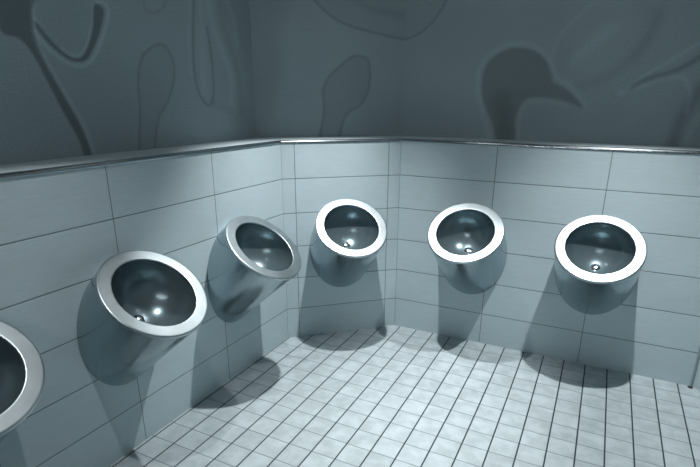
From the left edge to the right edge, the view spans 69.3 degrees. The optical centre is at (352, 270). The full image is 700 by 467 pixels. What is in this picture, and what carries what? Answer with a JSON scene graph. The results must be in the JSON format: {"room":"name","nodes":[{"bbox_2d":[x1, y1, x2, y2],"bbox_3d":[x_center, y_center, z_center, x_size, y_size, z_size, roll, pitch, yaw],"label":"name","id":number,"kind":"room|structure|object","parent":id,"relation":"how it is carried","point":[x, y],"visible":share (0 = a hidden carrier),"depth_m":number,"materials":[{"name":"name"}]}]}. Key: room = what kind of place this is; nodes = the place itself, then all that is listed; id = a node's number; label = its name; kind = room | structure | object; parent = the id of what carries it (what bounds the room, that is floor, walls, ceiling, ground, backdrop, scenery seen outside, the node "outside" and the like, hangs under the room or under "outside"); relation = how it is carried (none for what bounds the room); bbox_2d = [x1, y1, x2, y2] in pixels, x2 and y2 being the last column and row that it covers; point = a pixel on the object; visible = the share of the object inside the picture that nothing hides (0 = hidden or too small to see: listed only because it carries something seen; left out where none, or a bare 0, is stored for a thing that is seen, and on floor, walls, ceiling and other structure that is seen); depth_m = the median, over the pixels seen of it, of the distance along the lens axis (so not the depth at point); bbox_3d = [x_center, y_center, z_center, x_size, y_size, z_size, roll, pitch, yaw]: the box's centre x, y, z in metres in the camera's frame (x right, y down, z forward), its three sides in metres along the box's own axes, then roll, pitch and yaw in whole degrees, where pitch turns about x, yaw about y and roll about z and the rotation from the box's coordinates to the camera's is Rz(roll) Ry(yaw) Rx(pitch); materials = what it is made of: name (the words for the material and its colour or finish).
{"room":"public restroom","nodes":[
{"label":"public restroom","id":0,"kind":"room"},
{"bbox_2d":[0,0,256,164],"bbox_3d":[-1.038,-0.929,1.558,0.100,1.161,2.200,10,21,25],"label":"wall","id":1,"kind":"structure","parent":0,"point":[78,77],"depth_m":1.88,"materials":[{"name":"grey paint"}]},
{"bbox_2d":[0,143,287,466],"bbox_3d":[-1.127,0.287,1.429,0.215,1.059,3.194,10,21,25],"label":"wall","id":2,"kind":"structure","parent":0,"point":[57,229],"depth_m":1.76,"materials":[{"name":"tile"}]},
{"bbox_2d":[0,320,44,442],"bbox_3d":[-0.938,0.365,1.222,0.319,0.504,0.368,10,21,25],"label":"urinal","id":3,"kind":"object","parent":2,"relation":"attached to","point":[22,370],"visible":1,"depth_m":1.29,"materials":[{"name":"metal"}]},
{"bbox_2d":[0,339,24,413],"bbox_3d":[-0.943,0.270,1.192,0.255,0.238,0.281,10,21,25],"label":"bowl","id":4,"kind":"object","parent":3,"relation":"on","point":[12,354],"depth_m":1.30,"materials":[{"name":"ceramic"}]},
{"bbox_2d":[0,138,280,178],"bbox_3d":[-1.128,-0.219,1.259,0.205,0.011,3.194,10,21,25],"label":"trim","id":5,"kind":"structure","parent":2,"relation":"on","point":[22,166],"depth_m":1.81,"materials":[{"name":"metal"}]},
{"bbox_2d":[77,250,207,385],"bbox_3d":[-0.671,0.194,1.728,0.319,0.504,0.368,10,21,25],"label":"urinal","id":6,"kind":"object","parent":2,"relation":"attached to","point":[139,305],"visible":1,"depth_m":1.69,"materials":[{"name":"metal"}]},
{"bbox_2d":[111,261,194,325],"bbox_3d":[-0.675,0.099,1.698,0.255,0.238,0.281,10,21,25],"label":"bowl","id":7,"kind":"object","parent":6,"relation":"on","point":[147,293],"depth_m":1.79,"materials":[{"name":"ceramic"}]},
{"bbox_2d":[207,216,300,322],"bbox_3d":[-0.399,0.020,2.243,0.319,0.504,0.368,10,21,25],"label":"urinal","id":8,"kind":"object","parent":2,"relation":"attached to","point":[251,258],"visible":1,"depth_m":2.18,"materials":[{"name":"metal"}]},
{"bbox_2d":[236,224,291,270],"bbox_3d":[-0.403,-0.075,2.213,0.256,0.238,0.281,10,21,25],"label":"bowl","id":9,"kind":"object","parent":8,"relation":"on","point":[263,246],"depth_m":2.31,"materials":[{"name":"metal"}]},
{"bbox_2d":[249,0,405,137],"bbox_3d":[-0.126,-1.286,2.620,0.808,1.161,0.100,-5,20,-15],"label":"wall","id":10,"kind":"structure","parent":0,"point":[322,68],"depth_m":2.64,"materials":[{"name":"grey paint"}]},
{"bbox_2d":[281,141,400,337],"bbox_3d":[-0.090,-0.186,2.836,0.808,1.059,0.215,-5,20,-15],"label":"wall","id":11,"kind":"structure","parent":0,"point":[314,175],"depth_m":2.70,"materials":[{"name":"tile"}]},
{"bbox_2d":[263,136,400,139],"bbox_3d":[-0.088,-0.694,2.668,0.808,0.011,0.205,-5,20,-15],"label":"trim","id":12,"kind":"structure","parent":11,"relation":"on","point":[344,137],"depth_m":2.68,"materials":[{"name":"metal"}]},
{"bbox_2d":[280,138,400,142],"bbox_3d":[-0.052,-0.660,2.569,0.639,0.014,0.014,-5,20,-15],"label":"trim","id":13,"kind":"structure","parent":11,"relation":"on","point":[389,139],"depth_m":2.56,"materials":[{"name":"metal"}]},
{"bbox_2d":[310,199,386,286],"bbox_3d":[-0.012,-0.098,2.595,0.368,0.504,0.319,-5,20,-15],"label":"urinal","id":14,"kind":"object","parent":11,"relation":"attached to","point":[347,235],"visible":1,"depth_m":2.62,"materials":[{"name":"metal"}]},
{"bbox_2d":[324,206,378,249],"bbox_3d":[-0.013,-0.194,2.568,0.281,0.238,0.256,-5,20,-15],"label":"bowl","id":15,"kind":"object","parent":14,"relation":"on","point":[345,227],"depth_m":2.65,"materials":[{"name":"metal"}]},
{"bbox_2d":[109,325,699,466],"bbox_3d":[0.164,0.935,1.350,4.000,0.100,4.220,9,21,25],"label":"floor","id":16,"kind":"structure","parent":0,"point":[393,395],"depth_m":2.16,"materials":[{"name":"tile"}]},
{"bbox_2d":[394,141,699,385],"bbox_3d":[0.967,-0.100,2.604,1.661,1.059,0.215,9,21,25],"label":"wall","id":17,"kind":"structure","parent":0,"point":[535,192],"depth_m":2.47,"materials":[{"name":"tile"}]},
{"bbox_2d":[427,203,506,293],"bbox_3d":[0.551,-0.067,2.515,0.368,0.504,0.319,9,21,25],"label":"urinal","id":18,"kind":"object","parent":17,"relation":"attached to","point":[467,241],"visible":1,"depth_m":2.54,"materials":[{"name":"metal"}]},
{"bbox_2d":[436,211,494,254],"bbox_3d":[0.554,-0.163,2.488,0.281,0.238,0.255,9,21,25],"label":"bowl","id":19,"kind":"object","parent":18,"relation":"on","point":[457,232],"depth_m":2.57,"materials":[{"name":"metal"}]},
{"bbox_2d":[401,136,699,153],"bbox_3d":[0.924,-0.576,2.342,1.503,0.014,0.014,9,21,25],"label":"trim","id":20,"kind":"structure","parent":17,"relation":"attached to","point":[402,139],"depth_m":2.33,"materials":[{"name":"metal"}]},
{"bbox_2d":[554,215,646,314],"bbox_3d":[1.084,0.021,2.269,0.368,0.504,0.319,9,21,25],"label":"urinal","id":21,"kind":"object","parent":17,"relation":"attached to","point":[600,259],"visible":1,"depth_m":2.29,"materials":[{"name":"metal"}]},
{"bbox_2d":[565,223,634,273],"bbox_3d":[1.087,-0.075,2.241,0.281,0.238,0.255,9,21,25],"label":"bowl","id":22,"kind":"object","parent":21,"relation":"on","point":[590,248],"depth_m":2.31,"materials":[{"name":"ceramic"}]},
{"bbox_2d":[401,0,699,146],"bbox_3d":[1.043,-1.196,2.379,1.661,1.161,0.100,9,21,25],"label":"wall","id":23,"kind":"structure","parent":0,"point":[627,72],"depth_m":2.44,"materials":[{"name":"grey paint"}]},
{"bbox_2d":[692,359,699,390],"bbox_3d":[1.810,0.126,1.958,0.215,1.059,0.808,-7,20,-21],"label":"wall","id":24,"kind":"structure","parent":0,"point":[696,384],"depth_m":2.34,"materials":[{"name":"tile"}]},
{"bbox_2d":[690,348,699,385],"bbox_3d":[1.587,0.042,2.199,0.010,1.059,0.010,9,21,25],"label":"trim","id":25,"kind":"structure","parent":24,"relation":"attached to","point":[698,356],"depth_m":2.34,"materials":[{"name":"grey metal"}]}
]}

